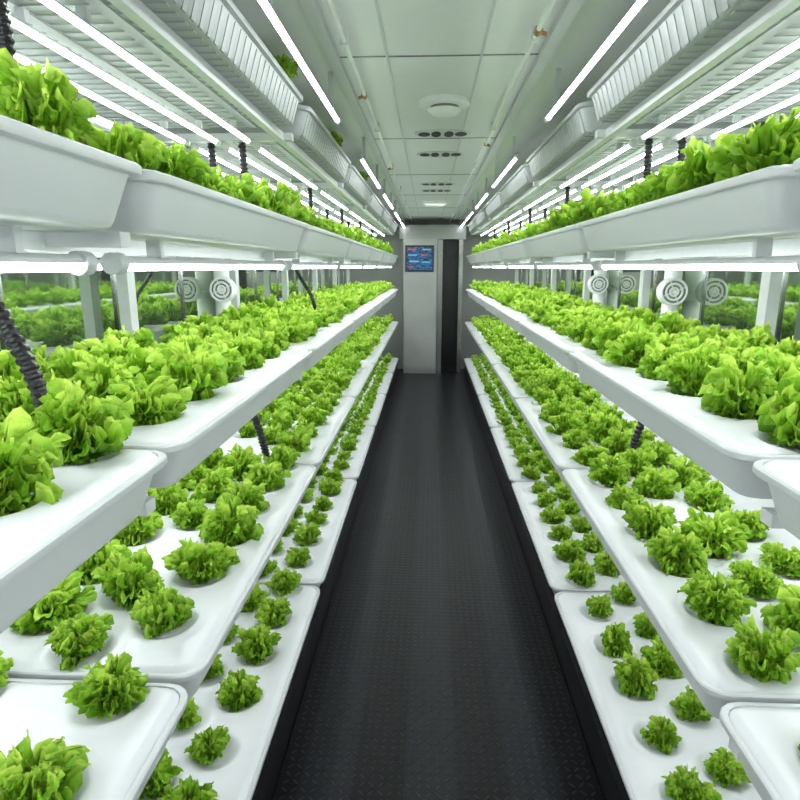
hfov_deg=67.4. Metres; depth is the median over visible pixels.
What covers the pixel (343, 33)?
ceiling pipe
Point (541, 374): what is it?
lettuce
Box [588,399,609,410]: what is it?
lettuce
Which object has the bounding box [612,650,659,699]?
lettuce
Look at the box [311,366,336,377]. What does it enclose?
lettuce
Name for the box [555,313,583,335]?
lettuce
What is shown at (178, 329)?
lettuce
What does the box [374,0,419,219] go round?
trim
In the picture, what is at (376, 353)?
tray
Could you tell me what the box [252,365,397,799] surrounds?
baseboard
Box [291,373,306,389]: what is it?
lettuce
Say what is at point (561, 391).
lettuce
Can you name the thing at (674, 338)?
lettuce
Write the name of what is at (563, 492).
lettuce
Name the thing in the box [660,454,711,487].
lettuce
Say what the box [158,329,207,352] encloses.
lettuce
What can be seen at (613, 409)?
lettuce
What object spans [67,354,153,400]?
lettuce
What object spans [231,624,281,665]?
lettuce
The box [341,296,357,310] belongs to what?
lettuce
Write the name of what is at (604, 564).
lettuce
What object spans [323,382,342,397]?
lettuce
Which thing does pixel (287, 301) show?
lettuce
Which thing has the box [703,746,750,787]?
lettuce
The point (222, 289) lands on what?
fan
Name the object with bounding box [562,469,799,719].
tray
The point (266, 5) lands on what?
tube light
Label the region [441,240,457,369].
door
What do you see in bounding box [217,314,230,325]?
lettuce
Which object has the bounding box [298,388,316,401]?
lettuce
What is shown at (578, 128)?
tray
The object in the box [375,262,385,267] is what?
tube light
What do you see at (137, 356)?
lettuce
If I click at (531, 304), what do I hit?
lettuce
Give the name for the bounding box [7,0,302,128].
light fixture
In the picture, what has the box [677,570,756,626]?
lettuce
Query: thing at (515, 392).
tray
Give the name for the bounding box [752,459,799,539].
tray
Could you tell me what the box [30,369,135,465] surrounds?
lettuce
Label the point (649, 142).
hose
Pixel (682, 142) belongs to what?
hose
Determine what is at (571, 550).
lettuce
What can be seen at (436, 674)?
rubber mat
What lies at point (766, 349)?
lettuce
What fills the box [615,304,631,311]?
lettuce
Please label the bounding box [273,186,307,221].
lettuce
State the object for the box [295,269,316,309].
hose
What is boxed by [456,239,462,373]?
trim
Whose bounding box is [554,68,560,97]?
bracket
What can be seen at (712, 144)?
tube light
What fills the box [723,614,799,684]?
lettuce
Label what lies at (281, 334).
lettuce
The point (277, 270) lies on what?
trim
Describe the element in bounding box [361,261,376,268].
tube light
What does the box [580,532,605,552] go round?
lettuce
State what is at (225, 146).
tube light
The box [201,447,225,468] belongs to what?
lettuce
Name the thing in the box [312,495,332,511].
lettuce
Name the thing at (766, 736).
tray
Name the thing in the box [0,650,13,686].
lettuce
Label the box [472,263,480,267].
tube light
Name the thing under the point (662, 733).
lettuce
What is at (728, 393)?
lettuce
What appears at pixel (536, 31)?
ceiling pipe
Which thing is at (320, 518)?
lettuce
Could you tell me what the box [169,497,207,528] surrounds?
lettuce
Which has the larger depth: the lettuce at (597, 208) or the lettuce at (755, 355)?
the lettuce at (597, 208)
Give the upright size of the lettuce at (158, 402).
0.115 m
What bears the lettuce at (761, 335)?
on the tray at (726, 448)
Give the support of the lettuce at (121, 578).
on the tray at (183, 656)
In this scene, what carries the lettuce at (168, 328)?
on the tray at (326, 339)
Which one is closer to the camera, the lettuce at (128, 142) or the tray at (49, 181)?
the tray at (49, 181)
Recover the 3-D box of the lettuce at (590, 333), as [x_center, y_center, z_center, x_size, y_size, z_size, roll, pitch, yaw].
[0.807,-0.264,2.390,0.144,0.136,0.150,9,15,35]
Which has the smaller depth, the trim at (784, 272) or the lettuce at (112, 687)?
the lettuce at (112, 687)
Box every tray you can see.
[0,114,141,229]
[0,449,166,633]
[0,464,315,698]
[0,678,187,799]
[23,169,307,251]
[122,348,311,487]
[138,584,319,799]
[141,104,350,180]
[164,319,353,370]
[219,396,355,478]
[251,165,372,204]
[257,478,356,587]
[260,224,352,256]
[300,363,374,406]
[305,192,384,217]
[316,426,374,479]
[329,208,392,226]
[333,343,385,371]
[343,305,373,334]
[345,240,372,259]
[346,219,397,232]
[346,394,385,426]
[363,297,384,317]
[363,373,392,394]
[367,247,384,260]
[376,358,397,372]
[377,292,392,306]
[380,252,392,261]
[380,330,392,351]
[387,321,397,335]
[388,254,397,262]
[388,288,397,299]
[464,358,488,373]
[465,322,513,336]
[466,254,476,262]
[466,289,476,299]
[467,218,524,232]
[470,373,508,395]
[471,331,532,351]
[472,293,489,307]
[473,251,486,261]
[474,208,541,225]
[478,395,524,427]
[480,344,560,373]
[481,298,503,317]
[482,247,502,260]
[484,192,559,216]
[491,427,549,482]
[493,364,607,409]
[495,306,531,335]
[497,239,529,259]
[499,163,632,203]
[512,482,625,594]
[515,398,702,484]
[519,320,596,372]
[522,223,590,256]
[526,100,757,178]
[555,592,761,799]
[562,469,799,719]
[569,350,799,498]
[577,164,799,250]
[587,0,799,123]
[719,702,799,799]
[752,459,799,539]
[793,158,799,172]
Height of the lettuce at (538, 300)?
0.127 m
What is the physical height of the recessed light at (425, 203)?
0.026 m
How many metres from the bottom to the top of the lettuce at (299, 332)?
0.125 m
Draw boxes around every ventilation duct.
[213,270,230,315]
[592,270,606,305]
[660,270,682,316]
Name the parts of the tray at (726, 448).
panel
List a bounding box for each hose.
[0,0,15,58]
[0,297,47,407]
[207,143,217,171]
[238,142,247,179]
[251,415,269,457]
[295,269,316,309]
[307,188,312,207]
[325,209,328,218]
[340,209,343,224]
[507,221,509,234]
[528,208,531,222]
[543,208,546,220]
[565,186,569,204]
[629,421,643,450]
[643,138,653,178]
[676,138,686,161]
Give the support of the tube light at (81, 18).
attached to the light fixture at (216, 30)
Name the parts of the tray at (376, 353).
panel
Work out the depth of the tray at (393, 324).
8.30 m
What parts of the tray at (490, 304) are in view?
panel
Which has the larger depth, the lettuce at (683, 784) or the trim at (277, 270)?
the trim at (277, 270)
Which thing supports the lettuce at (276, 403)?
on the tray at (320, 445)
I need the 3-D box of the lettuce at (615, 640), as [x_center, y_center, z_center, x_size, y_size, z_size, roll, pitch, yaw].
[0.775,0.854,2.148,0.112,0.125,0.140,1,13,6]
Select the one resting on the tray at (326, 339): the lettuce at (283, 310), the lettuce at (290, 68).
the lettuce at (283, 310)
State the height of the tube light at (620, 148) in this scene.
0.045 m
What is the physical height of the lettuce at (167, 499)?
0.116 m
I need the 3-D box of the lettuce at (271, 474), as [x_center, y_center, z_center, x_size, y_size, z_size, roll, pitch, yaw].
[-0.496,0.279,2.210,0.179,0.113,0.182,-8,15,-33]
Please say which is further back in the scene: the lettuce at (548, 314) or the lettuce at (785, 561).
the lettuce at (548, 314)
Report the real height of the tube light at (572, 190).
0.045 m
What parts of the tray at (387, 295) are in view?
panel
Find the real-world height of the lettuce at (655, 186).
0.144 m
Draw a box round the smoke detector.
[419,94,469,117]
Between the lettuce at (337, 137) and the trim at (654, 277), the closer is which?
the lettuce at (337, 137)
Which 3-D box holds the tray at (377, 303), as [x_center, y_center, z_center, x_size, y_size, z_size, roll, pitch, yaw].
[-0.530,-0.887,5.684,0.700,0.111,1.325,1,13,3]
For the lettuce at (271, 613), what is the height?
0.104 m
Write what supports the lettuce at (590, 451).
on the tray at (559, 456)
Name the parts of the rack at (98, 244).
arm, post, arm, rail, rail, rail, arm, post, arm, rail, post, arm, post, arm, post, arm, arm, post, arm, arm, arm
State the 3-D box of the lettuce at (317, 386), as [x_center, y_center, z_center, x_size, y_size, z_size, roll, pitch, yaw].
[-0.551,-0.089,3.874,0.170,0.117,0.138,1,13,4]
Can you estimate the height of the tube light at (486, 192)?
0.045 m
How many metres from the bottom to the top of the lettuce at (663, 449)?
0.119 m
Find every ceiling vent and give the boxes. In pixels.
[414,129,470,137]
[417,151,463,156]
[420,182,454,185]
[421,189,452,191]
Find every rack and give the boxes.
[22,0,393,739]
[469,0,799,761]
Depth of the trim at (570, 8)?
2.19 m
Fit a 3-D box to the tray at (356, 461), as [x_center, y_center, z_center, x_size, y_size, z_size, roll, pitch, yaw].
[-0.593,0.408,4.600,0.700,0.111,1.325,1,13,3]
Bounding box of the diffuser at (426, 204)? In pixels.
[425,203,444,205]
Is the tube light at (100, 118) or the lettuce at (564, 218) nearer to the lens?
the tube light at (100, 118)
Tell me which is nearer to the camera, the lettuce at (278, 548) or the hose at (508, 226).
the lettuce at (278, 548)
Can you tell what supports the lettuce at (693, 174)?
on the tray at (765, 202)
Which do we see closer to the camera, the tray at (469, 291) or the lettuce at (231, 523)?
the lettuce at (231, 523)
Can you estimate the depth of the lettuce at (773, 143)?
1.16 m
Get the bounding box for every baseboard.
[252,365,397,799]
[464,365,629,799]
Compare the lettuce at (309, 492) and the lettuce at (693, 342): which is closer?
the lettuce at (693, 342)
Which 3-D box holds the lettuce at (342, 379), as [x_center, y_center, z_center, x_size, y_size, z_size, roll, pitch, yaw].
[-0.421,-0.124,3.983,0.169,0.135,0.182,7,14,28]
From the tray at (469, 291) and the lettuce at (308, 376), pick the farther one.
the tray at (469, 291)
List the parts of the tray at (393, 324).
panel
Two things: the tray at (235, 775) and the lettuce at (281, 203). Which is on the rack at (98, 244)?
the tray at (235, 775)
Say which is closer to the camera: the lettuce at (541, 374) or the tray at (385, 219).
the lettuce at (541, 374)
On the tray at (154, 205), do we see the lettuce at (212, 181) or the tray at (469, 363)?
the lettuce at (212, 181)
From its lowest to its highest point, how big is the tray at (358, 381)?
0.111 m
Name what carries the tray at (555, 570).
on the rack at (771, 13)
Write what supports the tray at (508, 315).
on the rack at (771, 13)
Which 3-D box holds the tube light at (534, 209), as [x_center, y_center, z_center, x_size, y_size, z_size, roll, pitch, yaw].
[1.138,-1.673,5.430,0.026,0.045,1.272,1,13,3]
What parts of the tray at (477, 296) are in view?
panel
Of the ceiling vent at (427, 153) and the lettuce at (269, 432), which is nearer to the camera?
the lettuce at (269, 432)
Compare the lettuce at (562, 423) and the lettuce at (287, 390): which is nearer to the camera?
the lettuce at (562, 423)
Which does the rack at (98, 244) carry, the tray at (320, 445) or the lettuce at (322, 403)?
the tray at (320, 445)
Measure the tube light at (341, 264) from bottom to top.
0.068 m
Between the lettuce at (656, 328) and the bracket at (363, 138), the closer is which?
the lettuce at (656, 328)
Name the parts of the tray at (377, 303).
panel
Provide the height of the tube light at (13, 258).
0.068 m
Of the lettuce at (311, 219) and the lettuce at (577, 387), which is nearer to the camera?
the lettuce at (311, 219)
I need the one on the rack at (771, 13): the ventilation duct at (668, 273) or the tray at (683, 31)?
the tray at (683, 31)
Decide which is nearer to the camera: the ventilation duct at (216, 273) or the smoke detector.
the smoke detector
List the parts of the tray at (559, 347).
panel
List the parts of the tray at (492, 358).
panel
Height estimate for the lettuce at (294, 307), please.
0.133 m
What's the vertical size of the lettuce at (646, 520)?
0.122 m
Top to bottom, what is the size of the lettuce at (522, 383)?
0.100 m
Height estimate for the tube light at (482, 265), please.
0.068 m
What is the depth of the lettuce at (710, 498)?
2.01 m
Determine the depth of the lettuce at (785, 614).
1.32 m
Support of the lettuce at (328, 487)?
on the tray at (321, 553)
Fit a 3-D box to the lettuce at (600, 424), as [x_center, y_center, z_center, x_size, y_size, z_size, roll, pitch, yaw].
[0.950,0.134,2.793,0.185,0.157,0.145,-1,13,-7]
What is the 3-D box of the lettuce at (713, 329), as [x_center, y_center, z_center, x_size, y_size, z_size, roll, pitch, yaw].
[1.202,-0.224,2.253,0.163,0.122,0.165,10,16,38]
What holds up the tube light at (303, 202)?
attached to the tray at (354, 183)
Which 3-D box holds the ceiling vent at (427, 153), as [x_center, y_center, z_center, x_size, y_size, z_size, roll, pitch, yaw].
[0.256,-1.554,3.796,0.300,0.008,0.190,1,13,3]
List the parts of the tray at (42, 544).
panel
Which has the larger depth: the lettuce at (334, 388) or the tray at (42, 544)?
the lettuce at (334, 388)
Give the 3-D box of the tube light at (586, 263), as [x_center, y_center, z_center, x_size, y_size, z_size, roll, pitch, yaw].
[0.792,-0.668,2.922,0.039,0.068,1.272,1,13,3]
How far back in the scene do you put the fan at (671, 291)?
3.08 m
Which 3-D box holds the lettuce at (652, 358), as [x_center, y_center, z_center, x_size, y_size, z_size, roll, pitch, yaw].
[0.771,-0.111,1.736,0.144,0.122,0.163,-2,13,-10]
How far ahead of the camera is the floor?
2.89 m
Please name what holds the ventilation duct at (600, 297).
attached to the wall at (731, 298)
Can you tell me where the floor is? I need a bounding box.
[272,369,603,799]
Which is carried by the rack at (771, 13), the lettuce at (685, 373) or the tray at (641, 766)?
the tray at (641, 766)
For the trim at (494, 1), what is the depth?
2.15 m
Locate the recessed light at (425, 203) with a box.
[423,201,446,205]
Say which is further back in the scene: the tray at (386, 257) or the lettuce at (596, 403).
the tray at (386, 257)
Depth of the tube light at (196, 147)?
2.62 m
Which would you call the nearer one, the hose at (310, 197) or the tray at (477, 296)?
the hose at (310, 197)
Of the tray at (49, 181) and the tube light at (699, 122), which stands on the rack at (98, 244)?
the tray at (49, 181)
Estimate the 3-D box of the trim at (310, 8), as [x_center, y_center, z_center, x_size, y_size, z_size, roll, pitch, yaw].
[-0.126,-1.612,4.084,0.040,0.020,10.450,1,13,3]
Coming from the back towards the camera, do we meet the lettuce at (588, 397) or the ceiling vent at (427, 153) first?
the ceiling vent at (427, 153)
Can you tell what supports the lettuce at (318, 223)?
on the tray at (314, 241)
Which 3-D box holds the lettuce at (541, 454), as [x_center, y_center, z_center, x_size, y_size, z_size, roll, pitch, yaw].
[1.003,0.396,4.251,0.117,0.106,0.128,6,14,26]
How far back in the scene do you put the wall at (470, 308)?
9.38 m
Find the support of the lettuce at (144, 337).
on the tray at (205, 425)
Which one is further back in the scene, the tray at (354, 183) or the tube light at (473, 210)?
the tube light at (473, 210)
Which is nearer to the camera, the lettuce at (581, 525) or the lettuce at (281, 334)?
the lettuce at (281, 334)
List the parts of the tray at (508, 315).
panel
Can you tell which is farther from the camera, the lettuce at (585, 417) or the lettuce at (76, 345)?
the lettuce at (585, 417)
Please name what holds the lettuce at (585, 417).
on the tray at (559, 456)
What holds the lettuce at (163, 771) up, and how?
on the tray at (235, 775)
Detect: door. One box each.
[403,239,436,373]
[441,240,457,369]
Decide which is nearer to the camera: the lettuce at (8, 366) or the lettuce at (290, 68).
the lettuce at (8, 366)
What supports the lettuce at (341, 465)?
on the tray at (356, 461)
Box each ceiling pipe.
[325,0,411,221]
[449,0,555,221]
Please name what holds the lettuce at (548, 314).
on the tray at (559, 347)
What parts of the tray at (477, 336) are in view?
panel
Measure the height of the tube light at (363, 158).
0.045 m
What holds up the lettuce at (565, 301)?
on the tray at (508, 315)
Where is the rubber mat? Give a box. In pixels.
[273,373,602,799]
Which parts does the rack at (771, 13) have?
arm, arm, arm, arm, post, post, arm, arm, post, arm, arm, post, rail, rail, post, arm, arm, rail, arm, post, arm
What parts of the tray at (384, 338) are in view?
panel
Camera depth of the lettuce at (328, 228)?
3.07 m
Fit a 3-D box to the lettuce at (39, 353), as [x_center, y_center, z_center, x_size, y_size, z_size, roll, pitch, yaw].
[-0.930,-0.084,1.585,0.149,0.135,0.153,7,14,29]
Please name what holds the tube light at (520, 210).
attached to the tray at (496, 204)
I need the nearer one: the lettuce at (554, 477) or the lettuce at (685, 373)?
the lettuce at (685, 373)
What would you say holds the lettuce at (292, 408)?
on the tray at (320, 445)
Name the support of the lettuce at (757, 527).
on the tray at (697, 646)
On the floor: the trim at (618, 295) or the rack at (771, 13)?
the rack at (771, 13)
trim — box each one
[0,275,9,350]
[112,275,120,330]
[179,270,185,321]
[254,269,257,300]
[277,270,279,300]
[298,0,408,220]
[340,53,538,57]
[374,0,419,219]
[386,137,494,138]
[399,225,466,239]
[407,174,476,174]
[436,239,442,373]
[440,0,496,219]
[453,0,584,220]
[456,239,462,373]
[558,268,560,291]
[573,269,575,294]
[616,269,621,308]
[651,270,656,311]
[699,270,706,323]
[774,271,786,344]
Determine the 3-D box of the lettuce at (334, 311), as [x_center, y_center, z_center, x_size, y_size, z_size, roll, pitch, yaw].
[-0.420,-0.476,3.434,0.151,0.104,0.161,-7,14,-30]
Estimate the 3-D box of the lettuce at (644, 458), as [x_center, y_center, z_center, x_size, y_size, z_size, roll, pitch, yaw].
[0.943,0.243,2.369,0.142,0.117,0.154,8,15,31]
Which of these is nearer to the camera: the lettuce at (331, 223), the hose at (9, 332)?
the hose at (9, 332)
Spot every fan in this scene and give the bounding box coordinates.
[209,277,236,301]
[587,275,607,293]
[656,278,687,305]
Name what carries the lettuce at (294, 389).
on the tray at (320, 445)
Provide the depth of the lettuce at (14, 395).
1.24 m
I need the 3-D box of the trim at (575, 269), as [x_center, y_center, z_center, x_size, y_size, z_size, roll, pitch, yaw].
[1.626,-0.792,5.652,0.008,2.300,0.020,1,13,3]
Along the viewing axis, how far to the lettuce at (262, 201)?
1.96 m
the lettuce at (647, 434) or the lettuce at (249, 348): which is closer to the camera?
the lettuce at (249, 348)
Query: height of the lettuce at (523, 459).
0.110 m
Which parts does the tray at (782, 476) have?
panel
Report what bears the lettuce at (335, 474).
on the tray at (321, 553)
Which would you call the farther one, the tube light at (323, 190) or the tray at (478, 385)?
the tray at (478, 385)
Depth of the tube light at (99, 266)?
1.53 m
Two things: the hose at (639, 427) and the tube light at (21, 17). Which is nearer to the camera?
the tube light at (21, 17)
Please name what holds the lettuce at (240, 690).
on the tray at (235, 775)
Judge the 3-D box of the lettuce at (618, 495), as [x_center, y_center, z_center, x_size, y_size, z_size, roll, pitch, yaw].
[0.768,0.335,2.039,0.129,0.085,0.109,-1,13,-7]
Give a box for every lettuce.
[0,48,103,150]
[0,348,49,384]
[0,375,49,421]
[0,407,71,516]
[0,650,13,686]
[0,728,90,799]
[9,571,96,633]
[30,343,64,372]
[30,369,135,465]
[43,347,108,381]
[44,611,113,671]
[63,651,149,719]
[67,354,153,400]
[73,339,101,354]
[75,539,131,584]
[84,329,160,361]
[90,119,167,170]
[91,545,164,611]
[101,323,157,347]
[106,375,192,425]
[110,511,163,545]
[114,344,157,375]
[129,582,194,638]
[139,748,183,799]
[142,338,227,401]
[147,481,189,515]
[156,139,211,184]
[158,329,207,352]
[159,321,195,343]
[161,537,239,585]
[161,775,217,799]
[165,324,202,344]
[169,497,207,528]
[176,697,200,730]
[180,463,215,490]
[183,311,219,326]
[183,724,229,764]
[185,464,235,502]
[192,341,246,382]
[194,322,221,338]
[195,495,263,547]
[200,166,233,196]
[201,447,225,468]
[203,331,216,343]
[203,654,224,680]
[209,320,230,330]
[215,328,236,339]
[215,668,262,712]
[216,165,259,202]
[216,329,264,370]
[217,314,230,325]
[217,443,263,481]
[218,304,252,319]
[222,478,269,514]
[223,623,239,644]
[227,317,261,337]
[230,317,250,322]
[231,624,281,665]
[237,180,271,210]
[237,302,259,318]
[238,421,262,437]
[241,310,279,327]
[241,459,290,490]
[241,582,270,612]
[247,300,268,310]
[247,328,280,359]
[250,407,271,425]
[252,307,275,318]
[252,319,291,350]
[254,596,291,626]
[256,177,296,217]
[258,423,286,444]
[259,559,277,577]
[262,444,300,470]
[263,304,287,318]
[264,316,313,342]
[264,567,301,596]
[265,398,284,414]
[267,410,294,430]
[272,53,298,80]
[272,537,282,554]
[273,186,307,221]
[274,425,312,452]
[276,301,290,308]
[277,388,293,406]
[278,401,300,420]
[280,306,316,336]
[282,392,312,409]
[282,515,297,536]
[284,546,310,567]
[285,299,301,306]
[286,303,304,311]
[288,385,300,394]
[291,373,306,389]
[292,420,317,437]
[292,521,321,545]
[294,505,302,517]
[296,406,329,426]
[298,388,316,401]
[300,302,308,308]
[300,308,322,331]
[301,379,326,394]
[301,488,313,502]
[303,206,317,224]
[303,371,312,380]
[304,509,327,524]
[305,304,333,327]
[307,205,323,228]
[307,475,317,488]
[309,395,333,412]
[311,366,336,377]
[312,373,326,382]
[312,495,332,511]
[315,301,345,318]
[315,390,339,406]
[316,462,328,475]
[318,307,340,322]
[318,475,341,495]
[319,216,334,232]
[320,216,332,231]
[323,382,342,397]
[323,453,329,463]
[323,468,342,481]
[325,371,351,390]
[328,293,355,313]
[331,130,343,146]
[333,459,349,470]
[337,450,351,459]
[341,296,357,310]
[359,170,369,180]
[511,370,534,382]
[516,452,538,467]
[518,375,536,388]
[519,300,527,313]
[521,464,541,479]
[523,377,548,396]
[524,298,553,314]
[524,299,540,315]
[529,302,564,323]
[531,481,549,493]
[532,387,556,404]
[534,218,548,234]
[534,450,547,462]
[537,457,555,473]
[537,490,557,506]
[538,400,572,421]
[539,307,568,326]
[539,368,555,379]
[539,503,565,523]
[541,372,564,390]
[541,397,556,411]
[542,208,558,231]
[544,412,584,434]
[544,470,561,486]
[547,203,569,229]
[548,315,564,330]
[548,524,573,540]
[552,295,574,308]
[552,538,585,562]
[553,481,571,500]
[554,383,573,401]
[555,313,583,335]
[559,368,578,378]
[559,497,580,515]
[560,429,593,448]
[561,211,578,225]
[561,304,577,309]
[561,394,580,404]
[563,372,578,385]
[564,316,603,342]
[565,305,602,317]
[566,559,595,588]
[567,187,607,222]
[567,380,592,397]
[567,401,587,412]
[569,515,591,533]
[570,442,609,466]
[572,296,585,307]
[572,405,607,423]
[579,302,596,308]
[579,389,601,405]
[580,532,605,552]
[581,317,613,349]
[582,411,622,443]
[585,312,600,319]
[585,594,612,617]
[587,189,617,217]
[587,452,632,487]
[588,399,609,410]
[591,318,643,355]
[593,551,618,577]
[594,310,623,321]
[599,404,623,418]
[599,427,631,457]
[600,622,632,657]
[601,323,666,367]
[602,305,616,310]
[603,184,633,212]
[605,484,643,510]
[610,310,629,317]
[610,581,636,604]
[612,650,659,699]
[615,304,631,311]
[616,418,637,431]
[617,316,643,325]
[618,446,657,477]
[620,424,657,447]
[621,306,652,319]
[621,499,677,540]
[625,178,652,206]
[632,464,681,499]
[632,612,660,639]
[635,339,689,380]
[636,437,676,465]
[638,161,683,200]
[640,310,659,325]
[640,635,682,678]
[640,715,681,754]
[644,322,663,337]
[644,524,712,577]
[650,310,693,334]
[651,310,700,326]
[651,344,739,396]
[656,329,682,346]
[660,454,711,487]
[661,763,721,799]
[666,131,741,194]
[668,325,714,342]
[669,685,711,721]
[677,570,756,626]
[678,506,751,560]
[681,334,719,350]
[682,479,734,512]
[698,355,777,419]
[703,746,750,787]
[705,323,743,338]
[706,106,799,182]
[711,347,766,375]
[714,333,748,354]
[720,504,768,542]
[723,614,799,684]
[725,320,776,347]
[727,559,786,598]
[740,345,793,359]
[756,362,799,447]
[757,542,799,576]
[760,584,799,634]
[763,349,799,390]
[767,335,799,356]
[791,144,799,160]
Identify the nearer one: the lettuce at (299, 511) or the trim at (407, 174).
the lettuce at (299, 511)
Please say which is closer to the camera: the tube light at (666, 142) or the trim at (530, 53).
the trim at (530, 53)
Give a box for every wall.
[0,126,346,360]
[350,220,514,368]
[518,122,799,342]
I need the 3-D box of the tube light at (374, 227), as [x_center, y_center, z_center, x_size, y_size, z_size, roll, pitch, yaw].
[-0.327,-1.978,6.808,0.026,0.045,1.272,1,13,3]
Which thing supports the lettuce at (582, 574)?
on the tray at (555, 570)
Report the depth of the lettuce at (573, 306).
3.54 m
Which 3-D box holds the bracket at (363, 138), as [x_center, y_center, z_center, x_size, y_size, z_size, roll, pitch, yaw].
[-0.202,-1.406,3.338,0.016,0.100,0.012,1,13,3]
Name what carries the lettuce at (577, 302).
on the tray at (508, 315)
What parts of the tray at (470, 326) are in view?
panel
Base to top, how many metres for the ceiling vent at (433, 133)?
0.008 m
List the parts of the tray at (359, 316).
panel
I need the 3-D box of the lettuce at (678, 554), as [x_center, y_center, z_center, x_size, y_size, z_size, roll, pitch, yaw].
[0.757,0.410,1.624,0.171,0.119,0.150,2,13,9]
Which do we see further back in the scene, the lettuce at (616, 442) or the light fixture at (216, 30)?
the lettuce at (616, 442)
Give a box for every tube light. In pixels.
[0,225,97,275]
[9,7,220,145]
[14,51,188,145]
[24,250,207,270]
[39,0,252,144]
[93,114,132,126]
[100,240,286,274]
[190,143,276,190]
[221,143,298,190]
[252,142,318,190]
[258,0,340,124]
[285,254,338,269]
[298,188,333,210]
[301,200,318,211]
[317,188,348,210]
[318,209,340,221]
[332,209,353,222]
[337,260,362,268]
[347,209,365,222]
[358,154,380,188]
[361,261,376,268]
[365,221,376,230]
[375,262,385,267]
[381,191,393,209]
[465,209,474,220]
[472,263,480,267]
[475,191,489,208]
[480,262,491,267]
[490,221,502,230]
[491,153,520,188]
[491,261,508,268]
[499,221,514,230]
[503,208,523,222]
[507,260,536,268]
[515,208,538,222]
[523,187,559,210]
[527,208,553,221]
[536,254,600,270]
[538,186,580,210]
[544,0,646,122]
[554,186,601,208]
[559,139,637,188]
[580,138,670,188]
[598,238,799,271]
[601,138,704,188]
[604,186,622,194]
[622,142,714,188]
[638,36,799,141]
[672,68,799,141]
[707,92,799,140]
[743,114,799,134]
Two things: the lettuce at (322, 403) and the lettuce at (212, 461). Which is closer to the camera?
the lettuce at (212, 461)
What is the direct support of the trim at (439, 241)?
attached to the wall at (470, 308)
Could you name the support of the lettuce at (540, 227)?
on the tray at (570, 240)
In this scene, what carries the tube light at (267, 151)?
attached to the tray at (310, 134)
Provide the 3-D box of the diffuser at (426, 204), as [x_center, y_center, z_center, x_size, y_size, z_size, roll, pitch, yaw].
[0.390,-2.174,6.677,0.220,0.006,0.220,1,13,3]
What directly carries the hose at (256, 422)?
on the tray at (320, 445)
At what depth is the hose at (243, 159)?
2.30 m
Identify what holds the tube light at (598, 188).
attached to the tray at (522, 180)
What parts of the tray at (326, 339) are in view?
panel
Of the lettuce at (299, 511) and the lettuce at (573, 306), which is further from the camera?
the lettuce at (573, 306)
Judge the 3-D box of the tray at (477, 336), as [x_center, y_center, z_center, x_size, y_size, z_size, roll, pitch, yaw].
[1.221,-0.691,7.017,0.700,0.111,1.325,1,13,3]
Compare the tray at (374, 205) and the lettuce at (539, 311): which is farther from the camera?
the tray at (374, 205)
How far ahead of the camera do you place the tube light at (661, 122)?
1.52 m
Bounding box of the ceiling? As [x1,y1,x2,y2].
[232,0,670,219]
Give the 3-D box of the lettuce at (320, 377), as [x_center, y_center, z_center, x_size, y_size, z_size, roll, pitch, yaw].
[-0.545,-0.128,4.088,0.144,0.096,0.132,9,15,34]
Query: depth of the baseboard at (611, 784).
2.42 m
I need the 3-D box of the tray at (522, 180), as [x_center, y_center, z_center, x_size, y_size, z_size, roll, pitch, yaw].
[1.095,-1.465,4.103,0.700,0.118,1.275,1,13,3]
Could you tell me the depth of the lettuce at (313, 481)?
3.73 m
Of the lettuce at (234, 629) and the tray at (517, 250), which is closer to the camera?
the lettuce at (234, 629)
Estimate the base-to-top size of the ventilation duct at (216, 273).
0.800 m
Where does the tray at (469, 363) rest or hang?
on the rack at (771, 13)
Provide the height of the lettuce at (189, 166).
0.144 m
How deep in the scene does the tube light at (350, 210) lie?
5.38 m
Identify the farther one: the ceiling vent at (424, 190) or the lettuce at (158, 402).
the ceiling vent at (424, 190)
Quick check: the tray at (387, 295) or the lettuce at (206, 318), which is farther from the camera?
the tray at (387, 295)
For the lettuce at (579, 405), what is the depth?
3.22 m
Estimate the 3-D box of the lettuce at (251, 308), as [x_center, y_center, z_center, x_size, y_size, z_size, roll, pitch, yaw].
[-0.842,-0.473,3.317,0.156,0.146,0.155,-7,14,-29]
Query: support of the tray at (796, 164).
on the rack at (771, 13)
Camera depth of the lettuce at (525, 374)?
4.20 m
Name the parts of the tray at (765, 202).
panel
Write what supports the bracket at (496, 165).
attached to the ceiling
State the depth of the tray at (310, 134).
2.67 m
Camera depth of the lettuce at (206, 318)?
2.67 m
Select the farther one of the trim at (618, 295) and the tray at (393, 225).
the tray at (393, 225)
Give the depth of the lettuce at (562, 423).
2.91 m
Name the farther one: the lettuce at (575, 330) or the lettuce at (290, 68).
the lettuce at (575, 330)
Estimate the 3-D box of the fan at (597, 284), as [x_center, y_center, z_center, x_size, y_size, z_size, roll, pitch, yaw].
[1.477,-0.866,4.482,0.140,0.140,0.084,1,13,3]
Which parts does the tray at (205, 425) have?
panel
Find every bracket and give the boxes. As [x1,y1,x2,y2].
[328,71,332,99]
[362,137,364,155]
[495,164,497,177]
[512,136,515,154]
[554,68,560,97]
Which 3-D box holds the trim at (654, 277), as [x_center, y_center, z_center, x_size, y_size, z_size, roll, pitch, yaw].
[1.531,-0.358,3.692,0.008,2.300,0.020,1,13,3]
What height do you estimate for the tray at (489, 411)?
0.111 m
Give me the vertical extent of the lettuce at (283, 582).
0.111 m
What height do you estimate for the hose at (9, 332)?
0.369 m
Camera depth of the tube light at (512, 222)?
6.76 m
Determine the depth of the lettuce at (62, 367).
1.44 m
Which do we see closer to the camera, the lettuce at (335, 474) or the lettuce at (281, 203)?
the lettuce at (281, 203)

